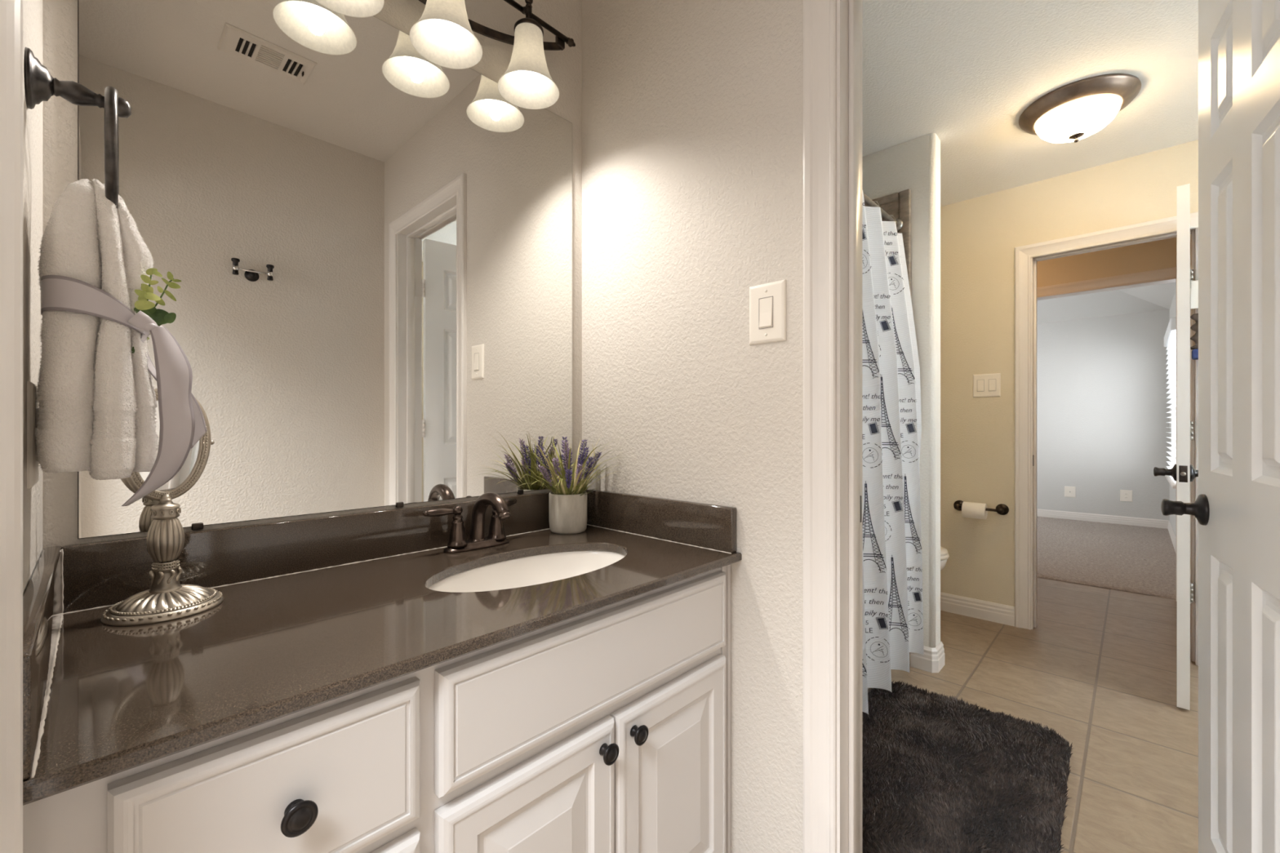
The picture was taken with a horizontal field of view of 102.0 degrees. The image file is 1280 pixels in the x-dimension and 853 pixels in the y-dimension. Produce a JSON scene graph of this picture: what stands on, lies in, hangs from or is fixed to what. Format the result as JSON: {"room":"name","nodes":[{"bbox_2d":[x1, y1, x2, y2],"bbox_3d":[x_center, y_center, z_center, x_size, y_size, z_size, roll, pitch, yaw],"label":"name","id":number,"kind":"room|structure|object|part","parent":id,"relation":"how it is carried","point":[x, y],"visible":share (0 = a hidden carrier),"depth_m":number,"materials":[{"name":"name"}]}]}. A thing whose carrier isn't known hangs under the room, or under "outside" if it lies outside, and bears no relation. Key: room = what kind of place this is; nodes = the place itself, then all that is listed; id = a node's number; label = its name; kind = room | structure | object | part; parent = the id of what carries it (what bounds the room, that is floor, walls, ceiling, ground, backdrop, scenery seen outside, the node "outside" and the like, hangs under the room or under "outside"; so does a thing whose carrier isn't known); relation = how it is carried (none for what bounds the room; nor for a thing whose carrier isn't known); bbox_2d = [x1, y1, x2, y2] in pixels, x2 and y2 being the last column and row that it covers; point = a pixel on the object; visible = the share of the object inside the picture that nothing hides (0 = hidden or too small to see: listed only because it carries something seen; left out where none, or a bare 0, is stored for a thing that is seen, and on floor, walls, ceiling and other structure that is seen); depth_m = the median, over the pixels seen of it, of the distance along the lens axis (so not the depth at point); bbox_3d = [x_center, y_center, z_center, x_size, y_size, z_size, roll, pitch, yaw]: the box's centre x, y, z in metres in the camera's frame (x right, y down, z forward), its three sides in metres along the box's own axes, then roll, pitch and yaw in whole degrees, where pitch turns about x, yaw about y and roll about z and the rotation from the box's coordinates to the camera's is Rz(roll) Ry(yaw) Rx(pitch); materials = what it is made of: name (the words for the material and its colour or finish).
{"room":"bathroom","nodes":[
{"label":"bathroom","id":0,"kind":"room"},
{"bbox_2d":[22,0,43,595],"bbox_3d":[-0.390,-0.130,0.210,1.585,2.460,0.120,0,0,44],"label":"wall","id":1,"kind":"structure","parent":0,"point":[33,10],"depth_m":0.66,"materials":[{"name":"grey paint"}]},
{"bbox_2d":[0,0,22,852],"bbox_3d":[-0.122,0.045,0.050,0.989,2.110,0.018,0,0,44],"label":"door frame","id":2,"kind":"structure","parent":1,"relation":"attached to","point":[11,11],"depth_m":0.38,"materials":[{"name":"white paint"}]},
{"bbox_2d":[26,381,39,488],"bbox_3d":[-0.753,0.010,0.645,0.072,0.128,0.009,0,0,44],"label":"outlet","id":3,"kind":"object","parent":1,"relation":"attached to","point":[33,467],"visible":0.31,"depth_m":0.62,"materials":[{"name":"white plastic"}]},
{"bbox_2d":[36,408,39,427],"bbox_3d":[-0.750,-0.010,0.647,0.028,0.024,0.003,0,0,44],"label":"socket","id":4,"kind":"object","parent":3,"relation":"attached to","point":[37,411],"depth_m":0.64,"materials":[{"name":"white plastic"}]},
{"bbox_2d":[22,546,62,780],"bbox_3d":[-0.711,0.238,0.613,0.564,0.104,0.020,0,0,44],"label":"backsplash","id":5,"kind":"structure","parent":1,"relation":"attached to","point":[42,597],"depth_m":0.52,"materials":[{"name":"brown stone"}]},
{"bbox_2d":[23,46,131,208],"bbox_3d":[-0.696,-0.359,0.647,0.158,0.175,0.089,0,0,44],"label":"towel ring","id":6,"kind":"object","parent":1,"relation":"attached to","point":[40,85],"visible":0.87,"depth_m":0.62,"materials":[{"name":"grey metal"}]},
{"bbox_3d":[-0.689,-0.413,0.654,0.026,0.026,0.069,0,0,44],"label":"post","id":7,"kind":"part","parent":6,"relation":"part of","materials":[{"name":"grey metal"}]},
{"bbox_2d":[34,178,159,479],"bbox_3d":[-0.688,-0.123,0.662,0.134,0.379,0.111,0,0,44],"label":"hand towel","id":8,"kind":"object","parent":6,"relation":"hanging from","point":[96,397],"visible":0.93,"depth_m":0.62,"materials":[{"name":"white fabric"}]},
{"bbox_2d":[40,275,207,506],"bbox_3d":[-0.664,-0.039,0.673,0.157,0.276,0.111,0,0,-29],"label":"satin ribbon","id":9,"kind":"object","parent":8,"relation":"attached to","point":[181,419],"visible":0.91,"depth_m":0.65,"materials":[{"name":"grey fabric"}]},
{"bbox_2d":[131,267,181,353],"bbox_3d":[-0.629,-0.142,0.675,0.019,0.127,0.048,0,0,44],"label":"eucalyptus sprig","id":10,"kind":"object","parent":9,"relation":"attached to","point":[161,317],"visible":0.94,"depth_m":0.67,"materials":[{"name":"green plant"}]},
{"bbox_3d":[-0.637,-0.142,0.680,0.002,0.127,0.039,0,0,44],"label":"stem","id":11,"kind":"part","parent":10,"relation":"part of","materials":[{"name":"green plant"}]},
{"bbox_2d":[43,0,582,548],"bbox_3d":[-0.603,-0.130,1.222,0.120,2.460,1.317,0,0,44],"label":"wall","id":12,"kind":"structure","parent":0,"point":[60,16],"depth_m":1.20,"materials":[{"name":"grey paint"}]},
{"bbox_2d":[62,491,551,613],"bbox_3d":[-0.536,0.238,1.191,0.020,0.104,1.058,0,0,44],"label":"backsplash","id":13,"kind":"structure","parent":12,"relation":"attached to","point":[98,574],"depth_m":1.00,"materials":[{"name":"brown stone"}]},
{"bbox_2d":[77,0,572,538],"bbox_3d":[-0.548,-0.360,1.186,0.010,1.091,1.002,0,0,44],"label":"vanity mirror","id":14,"kind":"object","parent":12,"relation":"attached to","point":[368,244],"visible":0.99,"depth_m":1.09,"materials":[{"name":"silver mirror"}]},
{"bbox_2d":[315,0,575,109],"bbox_3d":[-0.444,-0.998,1.183,0.164,0.259,0.794,0,0,44],"label":"vanity light","id":15,"kind":"object","parent":12,"relation":"attached to","point":[443,35],"visible":1,"depth_m":1.27,"materials":[{"name":"white glass"}]},
{"bbox_3d":[-0.591,-0.947,1.022,0.156,0.158,0.156,0,0,44],"label":"lamp shade","id":16,"kind":"part","parent":15,"relation":"part of","materials":[{"name":"white glass"}]},
{"bbox_3d":[-0.440,-0.947,1.181,0.156,0.158,0.156,0,0,44],"label":"lamp shade","id":17,"kind":"part","parent":15,"relation":"part of","materials":[{"name":"white glass"}]},
{"bbox_3d":[-0.440,-0.929,1.181,0.059,0.102,0.059,0,0,44],"label":"bulb","id":18,"kind":"part","parent":15,"relation":"part of","materials":[{"name":"white glass"}]},
{"bbox_3d":[-0.287,-0.947,1.341,0.156,0.158,0.156,0,0,44],"label":"lamp shade","id":19,"kind":"part","parent":15,"relation":"part of","materials":[{"name":"white glass"}]},
{"bbox_3d":[-0.287,-0.929,1.341,0.059,0.102,0.059,0,0,44],"label":"bulb","id":20,"kind":"part","parent":15,"relation":"part of","materials":[{"name":"white glass"}]},
{"bbox_3d":[-0.459,-1.090,1.197,0.013,0.013,0.740,0,0,44],"label":"cross rod","id":21,"kind":"part","parent":15,"relation":"part of","materials":[{"name":"brown metal"}]},
{"bbox_2d":[548,491,586,534],"bbox_3d":[-0.199,0.236,1.436,0.105,0.107,0.105,0,0,44],"label":"pot","id":22,"kind":"object","parent":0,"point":[567,510],"depth_m":1.39,"materials":[{"name":"ceramic"}]},
{"bbox_2d":[582,0,803,852],"bbox_3d":[0.814,-0.130,0.709,3.440,2.460,0.105,0,0,44],"label":"wall","id":23,"kind":"structure","parent":0,"point":[692,110],"depth_m":1.25,"materials":[{"name":"grey paint"}]},
{"bbox_2d":[585,488,736,553],"bbox_3d":[0.023,0.238,1.375,0.536,0.104,0.020,0,0,44],"label":"backsplash","id":24,"kind":"structure","parent":23,"relation":"attached to","point":[708,526],"depth_m":1.32,"materials":[{"name":"brown stone"}]},
{"bbox_2d":[749,279,786,345],"bbox_3d":[0.278,-0.250,1.140,0.089,0.131,0.010,0,0,44],"label":"light switch","id":25,"kind":"object","parent":23,"relation":"attached to","point":[767,301],"visible":1,"depth_m":1.14,"materials":[{"name":"white plastic"}]},
{"bbox_2d":[803,0,862,852],"bbox_3d":[0.654,0.045,0.857,0.755,2.110,0.136,0,0,44],"label":"door frame","id":26,"kind":"structure","parent":23,"relation":"attached to","point":[820,16],"depth_m":1.05,"materials":[{"name":"white paint"}]},
{"bbox_3d":[0.461,0.176,1.098,0.002,0.057,0.036,0,0,44],"label":"strike plate","id":27,"kind":"part","parent":26,"relation":"part of","materials":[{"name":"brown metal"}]},
{"bbox_2d":[1160,0,1279,852],"bbox_3d":[1.063,0.067,0.930,0.168,2.042,0.602,0,0,44],"label":"door","id":28,"kind":"structure","parent":23,"relation":"in","point":[1236,508],"depth_m":0.94,"materials":[{"name":"white paint"}]},
{"bbox_3d":[1.180,0.180,1.147,0.039,0.038,0.038,0,0,44],"label":"knob","id":29,"kind":"part","parent":28,"relation":"part of","materials":[{"name":"black metal"}]},
{"bbox_2d":[862,133,940,648],"bbox_3d":[1.030,-0.110,2.680,0.912,2.420,0.120,0,0,44],"label":"wall","id":30,"kind":"structure","parent":0,"point":[913,165],"depth_m":2.35,"materials":[{"name":"white paint"}]},
{"bbox_2d":[911,640,944,672],"bbox_3d":[1.057,1.048,2.654,0.867,0.105,0.150,0,0,44],"label":"baseboard","id":31,"kind":"structure","parent":30,"relation":"attached to","point":[932,660],"depth_m":2.34,"materials":[{"name":"white paint"}]},
{"bbox_2d":[862,0,1198,206],"bbox_3d":[1.689,-1.370,1.669,3.500,0.100,2.493,0,0,44],"label":"ceiling","id":32,"kind":"structure","parent":0,"point":[965,73],"depth_m":1.94,"materials":[{"name":"white paint"}]},
{"bbox_2d":[1018,73,1141,142],"bbox_3d":[1.791,-1.243,2.127,0.384,0.154,0.384,0,0,44],"label":"ceiling lamp","id":33,"kind":"object","parent":32,"relation":"attached to","point":[1075,111],"visible":1,"depth_m":2.04,"materials":[{"name":"white glass"}]},
{"bbox_3d":[1.791,-1.233,2.127,0.272,0.086,0.272,0,0,44],"label":"lamp shade","id":34,"kind":"part","parent":33,"relation":"part of","materials":[{"name":"white glass"}]},
{"bbox_2d":[867,516,1198,852],"bbox_3d":[1.066,1.131,2.335,5.320,0.098,10.850,0,0,44],"label":"floor","id":35,"kind":"structure","parent":0,"point":[1098,667],"depth_m":2.27,"materials":[{"name":"beige tile"}]},
{"bbox_2d":[22,564,730,852],"bbox_3d":[-0.339,0.705,0.990,0.578,0.790,1.075,0,0,44],"label":"vanity cabinet","id":36,"kind":"object","parent":35,"relation":"on","point":[607,729],"visible":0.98,"depth_m":0.74,"materials":[{"name":"paint"}]},
{"bbox_3d":[-0.386,0.419,0.574,0.022,0.178,0.284,0,0,44],"label":"drawer","id":37,"kind":"part","parent":36,"relation":"part of","materials":[{"name":"paint"}]},
{"bbox_3d":[-0.368,0.419,0.559,0.025,0.034,0.034,0,0,44],"label":"knob","id":38,"kind":"part","parent":36,"relation":"part of","materials":[{"name":"black metal"}]},
{"bbox_2d":[22,488,742,805],"bbox_3d":[-0.339,0.248,0.997,0.572,0.122,1.088,0,0,44],"label":"countertop","id":39,"kind":"structure","parent":36,"relation":"on","point":[313,611],"depth_m":0.80,"materials":[{"name":"brown stone"}]},
{"bbox_2d":[100,388,223,626],"bbox_3d":[-0.752,0.114,0.822,0.143,0.353,0.143,0,0,1],"label":"mirror","id":40,"kind":"object","parent":39,"relation":"on","point":[165,539],"visible":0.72,"depth_m":0.81,"materials":[{"name":"silver metal"}]},
{"bbox_3d":[-0.752,0.187,0.822,0.045,0.146,0.045,0,0,44],"label":"stem","id":41,"kind":"part","parent":40,"relation":"part of","materials":[{"name":"silver metal"}]},
{"bbox_3d":[-0.749,0.028,0.822,0.032,0.182,0.114,0,0,28],"label":"frame","id":42,"kind":"part","parent":40,"relation":"part of","materials":[{"name":"silver metal"}]},
{"bbox_2d":[138,400,199,491],"bbox_3d":[-0.747,0.028,0.821,0.019,0.154,0.086,0,0,27],"label":"mirror glass","id":43,"kind":"object","parent":40,"relation":"on","point":[189,473],"depth_m":0.84,"materials":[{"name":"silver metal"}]},
{"bbox_2d":[422,492,516,553],"bbox_3d":[-0.359,0.222,1.215,0.158,0.136,0.258,0,0,44],"label":"faucet","id":44,"kind":"object","parent":39,"relation":"on","point":[457,543],"visible":1,"depth_m":1.21,"materials":[{"name":"brown metal"}]},
{"bbox_3d":[-0.450,0.196,1.187,0.022,0.024,0.092,0,0,44],"label":"lever","id":45,"kind":"part","parent":44,"relation":"part of","materials":[{"name":"brown metal"}]},
{"bbox_3d":[-0.426,0.242,1.212,0.047,0.071,0.047,0,0,44],"label":"handle","id":46,"kind":"part","parent":44,"relation":"part of","materials":[{"name":"brown metal"}]},
{"bbox_3d":[-0.356,0.216,1.215,0.147,0.124,0.042,0,0,44],"label":"spout","id":47,"kind":"part","parent":44,"relation":"part of","materials":[{"name":"brown metal"}]},
{"bbox_3d":[-0.356,0.242,1.286,0.047,0.071,0.047,0,0,44],"label":"handle","id":48,"kind":"part","parent":44,"relation":"part of","materials":[{"name":"brown metal"}]},
{"bbox_3d":[-0.342,0.196,1.317,0.022,0.024,0.091,0,0,24],"label":"lever","id":49,"kind":"part","parent":44,"relation":"part of","materials":[{"name":"brown metal"}]},
{"bbox_2d":[428,550,625,592],"bbox_3d":[-0.217,0.377,1.101,0.288,0.135,0.517,0,0,44],"label":"sink","id":50,"kind":"object","parent":39,"relation":"in","point":[534,570],"visible":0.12,"depth_m":1.23,"materials":[{"name":"white ceramic"}]},
{"bbox_2d":[513,434,626,534],"bbox_3d":[-0.183,0.148,1.382,0.251,0.283,0.287,0,0,44],"label":"lavender","id":51,"kind":"object","parent":39,"relation":"on","point":[567,502],"visible":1,"depth_m":1.40,"materials":[{"name":"plant"}]},
{"bbox_3d":[-0.266,0.160,1.371,0.013,0.067,0.134,0,0,44],"label":"grass blade","id":52,"kind":"part","parent":51,"relation":"part of","materials":[{"name":"green plant"}]},
{"bbox_3d":[-0.271,0.128,1.381,0.028,0.129,0.111,0,0,44],"label":"grass blade","id":53,"kind":"part","parent":51,"relation":"part of","materials":[{"name":"green plant"}]},
{"bbox_3d":[-0.256,0.104,1.364,0.009,0.177,0.125,0,0,44],"label":"grass blade","id":54,"kind":"part","parent":51,"relation":"part of","materials":[{"name":"plant"}]},
{"bbox_3d":[-0.261,0.100,1.375,0.013,0.186,0.101,0,0,44],"label":"grass blade","id":55,"kind":"part","parent":51,"relation":"part of","materials":[{"name":"plant"}]},
{"bbox_3d":[-0.239,0.164,1.337,0.060,0.057,0.145,0,0,44],"label":"grass blade","id":56,"kind":"part","parent":51,"relation":"part of","materials":[{"name":"green plant"}]},
{"bbox_3d":[-0.240,0.146,1.361,0.033,0.094,0.110,0,0,44],"label":"grass blade","id":57,"kind":"part","parent":51,"relation":"part of","materials":[{"name":"green plant"}]},
{"bbox_3d":[-0.233,0.116,1.397,0.007,0.154,0.084,0,0,44],"label":"grass blade","id":58,"kind":"part","parent":51,"relation":"part of","materials":[{"name":"green plant"}]},
{"bbox_3d":[-0.229,0.110,1.468,0.063,0.166,0.012,0,0,44],"label":"grass blade","id":59,"kind":"part","parent":51,"relation":"part of","materials":[{"name":"green plant"}]},
{"bbox_3d":[-0.210,0.153,1.334,0.092,0.080,0.118,0,0,44],"label":"grass blade","id":60,"kind":"part","parent":51,"relation":"part of","materials":[{"name":"plant"}]},
{"bbox_3d":[-0.215,0.112,1.401,0.024,0.162,0.047,0,0,44],"label":"grass blade","id":61,"kind":"part","parent":51,"relation":"part of","materials":[{"name":"green plant"}]},
{"bbox_3d":[-0.199,0.158,1.331,0.107,0.070,0.118,0,0,44],"label":"grass blade","id":62,"kind":"part","parent":51,"relation":"part of","materials":[{"name":"green plant"}]},
{"bbox_3d":[-0.207,0.141,1.369,0.045,0.104,0.077,0,0,44],"label":"grass blade","id":63,"kind":"part","parent":51,"relation":"part of","materials":[{"name":"green plant"}]},
{"bbox_3d":[-0.183,0.123,1.354,0.005,0.139,0.151,0,0,-11],"label":"grass blade","id":64,"kind":"part","parent":51,"relation":"part of","materials":[{"name":"green plant"}]},
{"bbox_3d":[-0.173,0.131,1.351,0.106,0.123,0.061,0,0,44],"label":"grass blade","id":65,"kind":"part","parent":51,"relation":"part of","materials":[{"name":"green plant"}]},
{"bbox_3d":[-0.179,0.114,1.490,0.006,0.158,0.066,0,0,11],"label":"grass blade","id":66,"kind":"part","parent":51,"relation":"part of","materials":[{"name":"plant"}]},
{"bbox_3d":[-0.155,0.148,1.342,0.133,0.090,0.058,0,0,44],"label":"grass blade","id":67,"kind":"part","parent":51,"relation":"part of","materials":[{"name":"plant"}]},
{"bbox_3d":[-0.151,0.161,1.362,0.006,0.064,0.116,0,0,-33],"label":"grass blade","id":68,"kind":"part","parent":51,"relation":"part of","materials":[{"name":"green plant"}]},
{"bbox_3d":[-0.131,0.139,1.381,0.115,0.108,0.012,0,0,44],"label":"grass blade","id":69,"kind":"part","parent":51,"relation":"part of","materials":[{"name":"plant"}]},
{"bbox_3d":[-0.124,0.119,1.369,0.148,0.147,0.010,0,0,44],"label":"grass blade","id":70,"kind":"part","parent":51,"relation":"part of","materials":[{"name":"green plant"}]},
{"bbox_3d":[-0.118,0.151,1.389,0.126,0.083,0.007,0,0,36],"label":"grass blade","id":71,"kind":"part","parent":51,"relation":"part of","materials":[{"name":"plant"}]},
{"bbox_3d":[-0.102,0.122,1.393,0.134,0.141,0.059,0,0,44],"label":"grass blade","id":72,"kind":"part","parent":51,"relation":"part of","materials":[{"name":"green plant"}]},
{"bbox_3d":[-0.386,0.628,0.574,0.022,0.199,0.284,0,0,44],"label":"drawer","id":73,"kind":"part","parent":36,"relation":"part of","materials":[{"name":"paint"}]},
{"bbox_3d":[-0.160,0.750,0.811,0.022,0.460,0.322,0,0,44],"label":"cabinet door","id":74,"kind":"part","parent":36,"relation":"part of","materials":[{"name":"paint"}]},
{"bbox_3d":[-0.054,0.559,0.889,0.025,0.034,0.034,0,0,44],"label":"knob","id":75,"kind":"part","parent":36,"relation":"part of","materials":[{"name":"black metal"}]},
{"bbox_3d":[-0.002,0.559,0.943,0.025,0.034,0.034,0,0,44],"label":"knob","id":76,"kind":"part","parent":36,"relation":"part of","materials":[{"name":"black metal"}]},
{"bbox_3d":[0.073,0.750,1.054,0.022,0.460,0.342,0,0,44],"label":"cabinet door","id":77,"kind":"part","parent":36,"relation":"part of","materials":[{"name":"paint"}]},
{"bbox_2d":[940,546,949,570],"bbox_3d":[1.329,0.713,3.016,0.821,0.775,0.460,0,0,44],"label":"toilet","id":78,"kind":"object","parent":35,"relation":"on","point":[944,555],"visible":0.09,"depth_m":2.72,"materials":[{"name":"white ceramic"}]},
{"bbox_3d":[1.438,0.900,2.912,0.503,0.400,0.364,0,0,44],"label":"bowl","id":79,"kind":"part","parent":78,"relation":"part of","materials":[{"name":"white ceramic"}]},
{"bbox_3d":[1.449,0.675,2.902,0.491,0.045,0.376,0,0,44],"label":"seat","id":80,"kind":"part","parent":78,"relation":"part of","materials":[{"name":"white plastic"}]},
{"bbox_2d":[862,680,1072,852],"bbox_3d":[0.890,1.078,1.592,0.685,0.041,1.179,0,0,44],"label":"bath rug","id":81,"kind":"object","parent":35,"relation":"on","point":[940,774],"visible":0.78,"depth_m":1.58,"materials":[{"name":"black fabric"}]},
{"bbox_2d":[940,139,1198,606],"bbox_3d":[2.529,-0.160,2.507,3.440,2.520,0.120,0,0,44],"label":"wall","id":82,"kind":"structure","parent":0,"point":[980,236],"depth_m":2.93,"materials":[{"name":"beige paint"}]},
{"bbox_2d":[940,591,1014,626],"bbox_3d":[1.673,1.048,3.230,1.084,0.105,0.015,0,0,44],"label":"baseboard","id":83,"kind":"structure","parent":82,"relation":"attached to","point":[963,606],"depth_m":2.97,"materials":[{"name":"white paint"}]},
{"bbox_2d":[953,500,1008,515],"bbox_3d":[1.926,0.464,2.945,0.269,0.062,0.080,0,0,44],"label":"paper holder","id":84,"kind":"object","parent":82,"relation":"attached to","point":[1002,509],"visible":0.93,"depth_m":2.89,"materials":[{"name":"brown metal"}]},
{"bbox_3d":[1.851,0.464,3.016,0.062,0.062,0.080,0,0,44],"label":"post","id":85,"kind":"part","parent":84,"relation":"part of","materials":[{"name":"brown metal"}]},
{"bbox_2d":[961,502,987,519],"bbox_3d":[1.896,0.476,2.937,0.110,0.089,0.089,0,0,44],"label":"toilet paper roll","id":86,"kind":"object","parent":84,"relation":"on","point":[969,509],"visible":0.98,"depth_m":2.91,"materials":[{"name":"white paper"}]},
{"bbox_3d":[2.001,0.464,2.873,0.062,0.062,0.080,0,0,44],"label":"post","id":87,"kind":"part","parent":84,"relation":"part of","materials":[{"name":"brown metal"}]},
{"bbox_2d":[973,373,1000,397],"bbox_3d":[1.971,-0.234,2.949,0.132,0.131,0.010,0,0,44],"label":"light switch","id":88,"kind":"object","parent":82,"relation":"attached to","point":[984,384],"visible":1,"depth_m":2.95,"materials":[{"name":"white plastic"}]},
{"bbox_2d":[1014,211,1198,666],"bbox_3d":[2.381,0.057,2.637,0.759,2.085,0.139,0,0,44],"label":"door frame","id":89,"kind":"structure","parent":82,"relation":"attached to","point":[1023,254],"depth_m":2.81,"materials":[{"name":"white paint"}]},
{"bbox_2d":[1153,183,1198,710],"bbox_3d":[2.322,0.078,2.232,0.168,2.020,0.664,0,0,44],"label":"door","id":90,"kind":"structure","parent":82,"relation":"in","point":[1184,473],"depth_m":2.00,"materials":[{"name":"white paint"}]},
{"bbox_3d":[2.097,0.183,2.091,0.037,0.038,0.038,0,0,44],"label":"knob","id":91,"kind":"part","parent":90,"relation":"part of","materials":[{"name":"black metal"}]},
{"bbox_3d":[2.095,0.183,2.000,0.002,0.064,0.023,0,0,-43],"label":"latch plate","id":92,"kind":"part","parent":90,"relation":"part of","materials":[{"name":"brown metal"}]},
{"bbox_2d":[1190,280,1198,359],"bbox_3d":[2.558,-0.486,2.332,0.117,0.363,0.054,0,0,44],"label":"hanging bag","id":93,"kind":"object","parent":90,"relation":"hanging from","point":[1194,284],"visible":0.31,"depth_m":2.36,"materials":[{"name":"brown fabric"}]},
{"bbox_3d":[2.573,-0.604,2.346,0.114,0.128,0.014,0,0,44],"label":"hanger plate","id":94,"kind":"part","parent":93,"relation":"part of","materials":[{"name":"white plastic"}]},
{"bbox_2d":[1036,309,1169,519],"bbox_3d":[4.290,-0.450,6.825,3.990,3.100,0.100,0,0,44],"label":"wall","id":95,"kind":"structure","parent":0,"point":[1102,385],"depth_m":5.86,"materials":[{"name":"grey paint"}]},
{"bbox_2d":[1064,486,1075,497],"bbox_3d":[5.019,0.763,6.051,0.100,0.125,0.014,0,0,44],"label":"outlet","id":96,"kind":"object","parent":95,"relation":"attached to","point":[1069,491],"visible":1,"depth_m":6.05,"materials":[{"name":"white plastic"}]},
{"bbox_2d":[1036,508,1169,528],"bbox_3d":[4.244,1.048,6.790,3.770,0.105,0.015,0,0,44],"label":"baseboard","id":97,"kind":"structure","parent":95,"relation":"attached to","point":[1148,522],"depth_m":5.84,"materials":[{"name":"white paint"}]},
{"bbox_2d":[1120,489,1132,502],"bbox_3d":[5.367,0.765,5.723,0.100,0.125,0.009,0,0,44],"label":"outlet","id":98,"kind":"object","parent":95,"relation":"attached to","point":[1125,495],"visible":1,"depth_m":5.72,"materials":[{"name":"white plastic"}]},
{"bbox_2d":[1036,281,1176,324],"bbox_3d":[3.164,-1.570,5.716,3.890,0.680,3.100,0,0,44],"label":"ceiling","id":99,"kind":"structure","parent":0,"point":[1157,297],"depth_m":5.68,"materials":[{"name":"grey paint"}]},
{"bbox_2d":[1036,234,1191,287],"bbox_3d":[2.887,-0.115,3.824,3.700,2.430,0.120,0,0,44],"label":"wall","id":100,"kind":"structure","parent":0,"point":[1159,254],"depth_m":3.48,"materials":[{"name":"beige paint"}]},
{"bbox_2d":[1036,264,1191,601],"bbox_3d":[3.058,0.048,3.649,1.138,2.104,0.140,0,0,44],"label":"door frame","id":101,"kind":"structure","parent":100,"relation":"attached to","point":[1169,273],"depth_m":3.44,"materials":[{"name":"white paint"}]},
{"bbox_2d":[1169,288,1176,537],"bbox_3d":[4.611,-0.450,4.357,0.120,3.100,3.030,0,0,44],"label":"wall","id":102,"kind":"structure","parent":0,"point":[1173,306],"depth_m":5.18,"materials":[{"name":"grey paint"}]},
{"bbox_2d":[1164,317,1176,480],"bbox_3d":[4.870,-0.226,4.752,0.060,1.358,1.280,0,0,44],"label":"window blind","id":103,"kind":"object","parent":102,"relation":"attached to","point":[1170,337],"visible":0.74,"depth_m":4.62,"materials":[{"name":"white"}]},
{"bbox_2d":[1164,475,1176,488],"bbox_3d":[4.908,-0.160,4.716,0.145,1.340,1.380,0,0,44],"label":"window","id":104,"kind":"structure","parent":102,"relation":"in","point":[1173,483],"depth_m":4.50,"materials":[{"name":"white paint"}]},
{"bbox_2d":[1167,520,1176,554],"bbox_3d":[4.579,1.048,4.421,0.015,0.105,2.980,0,0,44],"label":"baseboard","id":105,"kind":"structure","parent":102,"relation":"attached to","point":[1171,531],"depth_m":4.89,"materials":[{"name":"white paint"}]},
{"bbox_3d":[0.466,-0.160,2.836,0.120,2.520,2.493,0,0,44],"label":"wall","id":106,"kind":"structure","parent":0,"visible":0},
{"bbox_2d":[864,189,911,666],"bbox_3d":[0.947,0.005,2.661,0.818,2.190,0.026,0,0,44],"label":"trim","id":107,"kind":"structure","parent":106,"relation":"attached to","point":[904,197],"depth_m":2.38,"materials":[{"name":"tile"}]},
{"bbox_2d":[879,200,898,233],"bbox_3d":[0.441,0.018,2.147,0.795,2.165,1.463,0,0,44],"label":"wall tile","id":108,"kind":"structure","parent":106,"relation":"attached to","point":[891,208],"depth_m":2.43,"materials":[{"name":"brown tile"}]},
{"bbox_2d":[862,192,902,231],"bbox_3d":[0.696,-0.935,1.889,0.056,0.056,1.437,0,0,44],"label":"curtain rod","id":109,"kind":"object","parent":108,"relation":"attached to","point":[868,201],"visible":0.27,"depth_m":2.27,"materials":[{"name":"silver metal"}]},
{"bbox_3d":[0.562,-0.919,1.749,0.049,0.079,0.007,0,0,44],"label":"curtain ring","id":110,"kind":"object","parent":109,"relation":"hanging from","visible":0},
{"bbox_2d":[862,190,924,714],"bbox_3d":[0.797,0.043,1.890,0.175,1.857,1.429,0,0,44],"label":"shower curtain","id":111,"kind":"object","parent":110,"relation":"hanging from","point":[892,603],"visible":0.42,"depth_m":2.07,"materials":[{"name":"white fabric"}]}
]}

